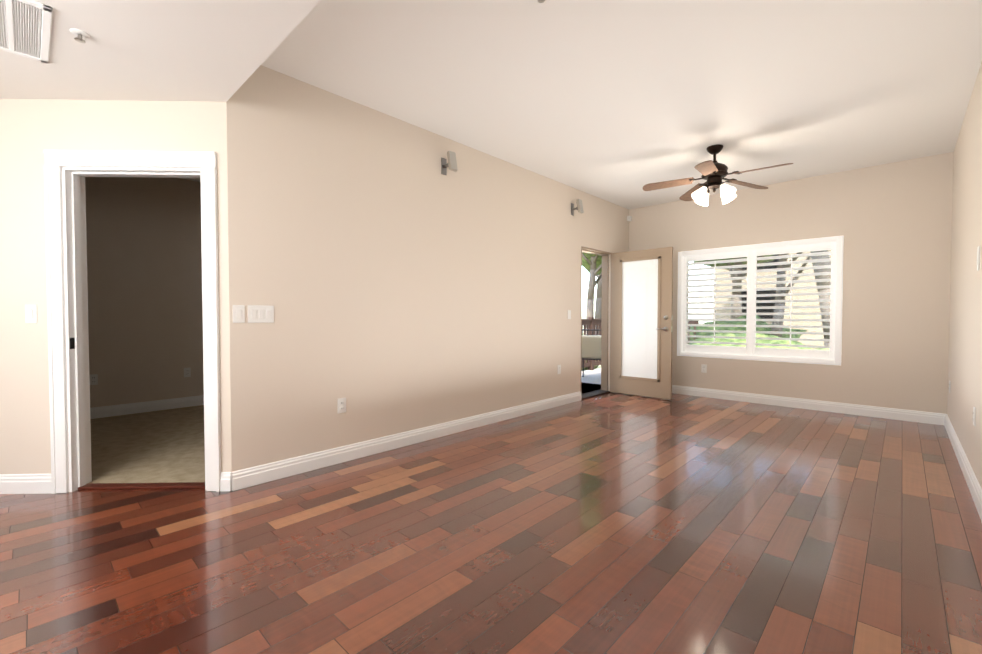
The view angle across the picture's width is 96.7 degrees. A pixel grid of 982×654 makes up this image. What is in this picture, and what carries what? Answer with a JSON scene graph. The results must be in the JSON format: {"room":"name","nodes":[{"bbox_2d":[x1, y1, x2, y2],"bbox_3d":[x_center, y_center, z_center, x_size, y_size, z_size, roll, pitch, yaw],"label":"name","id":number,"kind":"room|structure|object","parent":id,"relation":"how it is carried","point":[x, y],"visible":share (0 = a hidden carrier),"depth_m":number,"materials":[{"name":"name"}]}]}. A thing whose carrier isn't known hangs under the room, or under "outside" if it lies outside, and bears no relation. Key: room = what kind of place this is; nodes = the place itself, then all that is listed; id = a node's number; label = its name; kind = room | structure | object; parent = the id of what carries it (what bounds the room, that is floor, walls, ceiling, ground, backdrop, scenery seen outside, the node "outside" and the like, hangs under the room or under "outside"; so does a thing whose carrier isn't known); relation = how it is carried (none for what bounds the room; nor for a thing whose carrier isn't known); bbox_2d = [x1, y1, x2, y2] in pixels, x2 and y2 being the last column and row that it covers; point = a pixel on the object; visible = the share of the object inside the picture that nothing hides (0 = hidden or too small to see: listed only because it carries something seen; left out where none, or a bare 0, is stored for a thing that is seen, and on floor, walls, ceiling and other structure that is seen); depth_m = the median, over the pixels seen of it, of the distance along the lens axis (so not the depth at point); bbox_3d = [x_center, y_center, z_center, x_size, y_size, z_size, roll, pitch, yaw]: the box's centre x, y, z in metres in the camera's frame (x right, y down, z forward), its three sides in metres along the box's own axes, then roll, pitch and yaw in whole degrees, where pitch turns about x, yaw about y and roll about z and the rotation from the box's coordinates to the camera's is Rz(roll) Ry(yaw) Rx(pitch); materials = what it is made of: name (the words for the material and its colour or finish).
{"room":"empty living room","nodes":[
{"label":"empty living room","id":0,"kind":"room"},
{"bbox_2d":[0,99,231,479],"bbox_3d":[-3.073,-0.423,2.767,2.850,2.920,0.140,0,1,-2],"label":"wall","id":1,"kind":"structure","parent":0,"point":[31,130],"depth_m":2.71,"materials":[{"name":"beige paint"}]},
{"bbox_2d":[25,305,36,322],"bbox_3d":[-2.854,-0.081,2.709,0.051,0.114,0.051,1,2,43],"label":"switch","id":2,"kind":"object","parent":1,"relation":"attached to","point":[30,313],"visible":1,"depth_m":2.71,"materials":[{"name":"white plastic"}]},
{"bbox_2d":[43,150,220,493],"bbox_3d":[-2.225,-0.026,2.802,1.028,2.125,0.190,0,1,-2],"label":"door frame","id":3,"kind":"structure","parent":1,"relation":"attached to","point":[205,161],"depth_m":2.72,"materials":[{"name":"white wood"}]},
{"bbox_2d":[78,482,204,489],"bbox_3d":[-2.225,1.028,2.826,0.822,0.016,0.070,0,1,-2],"label":"trim","id":4,"kind":"structure","parent":1,"relation":"attached to","point":[143,485],"depth_m":2.81,"materials":[{"name":"brown wood"}]},
{"bbox_2d":[85,177,203,407],"bbox_3d":[-3.962,-0.476,5.058,0.150,2.920,6.600,1,2,43],"label":"wall","id":5,"kind":"structure","parent":0,"point":[144,281],"depth_m":4.96,"materials":[{"name":"beige paint"}]},
{"bbox_2d":[89,374,97,384],"bbox_3d":[-4.247,0.563,4.663,0.010,0.114,0.070,1,2,43],"label":"outlet","id":6,"kind":"object","parent":5,"relation":"attached to","point":[93,379],"visible":0.88,"depth_m":4.66,"materials":[{"name":"white plastic"}]},
{"bbox_2d":[90,395,203,418],"bbox_3d":[-3.901,0.912,5.032,0.018,0.118,6.300,1,2,43],"label":"baseboard","id":7,"kind":"structure","parent":5,"relation":"attached to","point":[125,409],"depth_m":4.98,"materials":[{"name":"white wood"}]},
{"bbox_2d":[184,368,190,376],"bbox_3d":[-3.671,0.549,5.274,0.010,0.114,0.070,1,2,43],"label":"outlet","id":8,"kind":"object","parent":5,"relation":"attached to","point":[187,372],"visible":1,"depth_m":5.27,"materials":[{"name":"white plastic"}]},
{"bbox_2d":[87,405,204,483],"bbox_3d":[-2.797,1.012,3.995,3.250,0.034,6.300,1,2,43],"label":"floor carpet","id":9,"kind":"object","parent":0,"point":[164,446],"visible":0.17,"depth_m":3.63,"materials":[{"name":"beige carpet"}]},
{"bbox_2d":[0,0,319,101],"bbox_3d":[-2.525,-1.595,0.722,5.710,0.480,4.200,1,2,43],"label":"ceiling","id":10,"kind":"structure","parent":0,"point":[185,50],"depth_m":2.19,"materials":[{"name":"white paint"}]},
{"bbox_2d":[0,0,52,63],"bbox_3d":[-2.341,-1.375,1.841,0.590,0.012,0.678,1,2,43],"label":"ceiling vent","id":11,"kind":"object","parent":10,"relation":"in","point":[25,28],"visible":1,"depth_m":2.01,"materials":[{"name":"white metal"}]},
{"bbox_2d":[69,28,89,42],"bbox_3d":[-1.938,-1.368,2.058,0.072,0.036,0.072,1,2,43],"label":"sprinkler","id":12,"kind":"object","parent":10,"relation":"attached to","point":[79,34],"visible":1,"depth_m":2.05,"materials":[{"name":"white metal"}]},
{"bbox_2d":[226,65,628,471],"bbox_3d":[0.246,-0.472,4.858,0.150,2.920,5.680,1,2,43],"label":"wall","id":13,"kind":"structure","parent":0,"point":[389,272],"depth_m":3.54,"materials":[{"name":"beige paint"}]},
{"bbox_2d":[233,305,244,322],"bbox_3d":[-1.606,-0.083,2.781,0.012,0.114,0.070,1,2,43],"label":"light switch","id":14,"kind":"object","parent":13,"relation":"attached to","point":[238,313],"visible":1,"depth_m":2.78,"materials":[{"name":"white plastic"}]},
{"bbox_2d":[248,305,273,322],"bbox_3d":[-1.515,-0.085,2.878,0.012,0.114,0.162,1,2,43],"label":"light switch","id":15,"kind":"object","parent":13,"relation":"attached to","point":[260,314],"visible":1,"depth_m":2.87,"materials":[{"name":"white plastic"}]},
{"bbox_2d":[337,397,345,413],"bbox_3d":[-1.129,0.595,3.306,0.010,0.114,0.070,1,2,43],"label":"electrical outlet","id":16,"kind":"object","parent":13,"relation":"attached to","point":[341,404],"visible":1,"depth_m":3.30,"materials":[{"name":"white plastic"}]},
{"bbox_2d":[441,151,457,174],"bbox_3d":[-0.380,-1.486,3.953,0.147,0.181,0.080,1,2,43],"label":"speaker","id":17,"kind":"object","parent":13,"relation":"attached to","point":[451,164],"visible":1,"depth_m":3.92,"materials":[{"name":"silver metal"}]},
{"bbox_2d":[0,385,981,520],"bbox_3d":[-0.605,0.978,2.821,5.410,0.118,9.500,1,2,43],"label":"baseboard","id":18,"kind":"structure","parent":13,"relation":"attached to","point":[41,483],"depth_m":3.73,"materials":[{"name":"white wood"}]},
{"bbox_2d":[557,365,560,373],"bbox_3d":[0.846,0.526,5.402,0.010,0.114,0.070,1,2,43],"label":"electrical outlet","id":19,"kind":"object","parent":13,"relation":"attached to","point":[559,370],"visible":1,"depth_m":5.40,"materials":[{"name":"white plastic"}]},
{"bbox_2d":[571,199,583,215],"bbox_3d":[1.088,-1.513,5.511,0.147,0.181,0.080,1,2,43],"label":"speaker","id":20,"kind":"object","parent":13,"relation":"attached to","point":[579,207],"visible":1,"depth_m":5.47,"materials":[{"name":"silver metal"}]},
{"bbox_2d":[581,390,609,399],"bbox_3d":[1.406,0.955,6.141,0.185,0.028,0.790,1,2,43],"label":"door threshold sill","id":21,"kind":"structure","parent":13,"relation":"attached to","point":[592,394],"depth_m":6.17,"materials":[{"name":"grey metal"}]},
{"bbox_2d":[581,246,610,390],"bbox_3d":[1.415,-0.056,6.109,0.150,2.030,0.830,1,2,43],"label":"door frame","id":22,"kind":"structure","parent":13,"relation":"attached to","point":[604,323],"depth_m":6.40,"materials":[{"name":"beige paint"}]},
{"bbox_2d":[610,247,672,399],"bbox_3d":[2.058,-0.054,6.040,0.887,2.006,0.164,1,2,43],"label":"patio door","id":23,"kind":"structure","parent":13,"relation":"in","point":[641,307],"depth_m":6.00,"materials":[{"name":"beige paint"}]},
{"bbox_2d":[0,382,981,653],"bbox_3d":[-0.728,1.067,2.816,5.880,0.060,9.720,1,2,43],"label":"floor","id":24,"kind":"structure","parent":0,"point":[612,522],"depth_m":2.08,"materials":[{"name":"brown wood"}]},
{"bbox_2d":[181,0,981,209],"bbox_3d":[-0.660,-1.816,3.550,6.880,0.170,8.780,1,2,43],"label":"ceiling","id":25,"kind":"structure","parent":0,"point":[621,103],"depth_m":3.02,"materials":[{"name":"white paint"}]},
{"bbox_2d":[643,144,792,205],"bbox_3d":[2.174,-1.478,4.212,1.256,0.537,1.251,1,2,43],"label":"fan","id":26,"kind":"object","parent":25,"relation":"hanging from","point":[714,172],"visible":1,"depth_m":4.23,"materials":[{"name":"brown wood"}]},
{"bbox_2d":[629,152,953,413],"bbox_3d":[3.489,-0.489,5.580,3.580,2.920,0.180,1,2,43],"label":"wall","id":27,"kind":"structure","parent":0,"point":[891,223],"depth_m":4.86,"materials":[{"name":"beige paint"}]},
{"bbox_2d":[701,364,706,372],"bbox_3d":[2.929,0.572,6.003,0.070,0.114,0.010,1,2,43],"label":"electrical outlet","id":28,"kind":"object","parent":27,"relation":"attached to","point":[703,368],"visible":1,"depth_m":6.00,"materials":[{"name":"white plastic"}]},
{"bbox_2d":[677,235,843,365],"bbox_3d":[3.382,-0.315,5.653,1.840,1.480,0.177,1,2,43],"label":"window shutters","id":29,"kind":"object","parent":27,"relation":"attached to","point":[833,353],"visible":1,"depth_m":5.53,"materials":[{"name":"white wood"}]},
{"bbox_2d":[947,62,981,488],"bbox_3d":[1.367,-0.377,0.828,0.150,2.920,9.650,1,2,43],"label":"wall","id":30,"kind":"structure","parent":0,"point":[964,397],"depth_m":3.21,"materials":[{"name":"beige paint"}]},
{"bbox_2d":[973,407,975,425],"bbox_3d":[3.068,0.568,2.773,0.010,0.114,0.070,1,2,43],"label":"electrical outlet","id":31,"kind":"object","parent":30,"relation":"attached to","point":[974,416],"visible":1,"depth_m":2.75,"materials":[{"name":"white plastic"}]},
{"bbox_2d":[977,246,979,270],"bbox_3d":[3.068,-0.432,2.749,0.009,0.150,0.070,1,2,43],"label":"switch","id":32,"kind":"object","parent":30,"relation":"attached to","point":[978,257],"visible":0.98,"depth_m":2.73,"materials":[{"name":"white plastic"}]},
{"label":"outside","id":33,"kind":"structure","parent":0,"visible":0},
{"bbox_3d":[23.923,0.737,25.396,120.000,0.140,110.000,1,2,43],"label":"ground","id":34,"kind":"structure","parent":33,"visible":0},
{"bbox_2d":[581,368,600,393],"bbox_3d":[1.195,1.016,7.104,1.500,0.160,8.200,1,2,43],"label":"patio slab","id":35,"kind":"object","parent":34,"relation":"on","point":[592,377],"depth_m":7.67,"materials":[{"name":"beige concrete"}]},
{"bbox_2d":[581,317,600,369],"bbox_3d":[0.719,0.375,7.569,0.120,1.100,8.145,1,2,43],"label":"railing","id":36,"kind":"object","parent":35,"relation":"on","point":[591,322],"depth_m":8.98,"materials":[{"name":"brown wood"}]},
{"bbox_2d":[582,329,600,376],"bbox_3d":[1.793,0.481,7.555,0.572,0.892,0.769,1,1,23],"label":"outdoor chair","id":37,"kind":"object","parent":35,"relation":"on","point":[591,346],"visible":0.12,"depth_m":7.24,"materials":[{"name":"beige fabric"}]},
{"bbox_2d":[688,321,698,343],"bbox_3d":[4.016,0.318,9.985,1.365,1.092,0.105,1,2,43],"label":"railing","id":38,"kind":"object","parent":35,"relation":"on","point":[689,322],"depth_m":9.58,"materials":[{"name":"brown wood"}]},
{"bbox_2d":[581,250,830,370],"bbox_3d":[6.142,-3.556,12.302,18.010,9.629,15.867,1,2,43],"label":"trees","id":39,"kind":"object","parent":34,"relation":"on","point":[592,264],"visible":0.06,"depth_m":10.20,"materials":[{"name":"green plant"}]},
{"bbox_2d":[713,250,830,345],"bbox_3d":[20.215,-1.899,19.209,17.600,5.500,8.600,1,2,43],"label":"building","id":40,"kind":"structure","parent":34,"relation":"on","point":[810,336],"depth_m":19.99,"materials":[{"name":"beige paint"}]}
]}

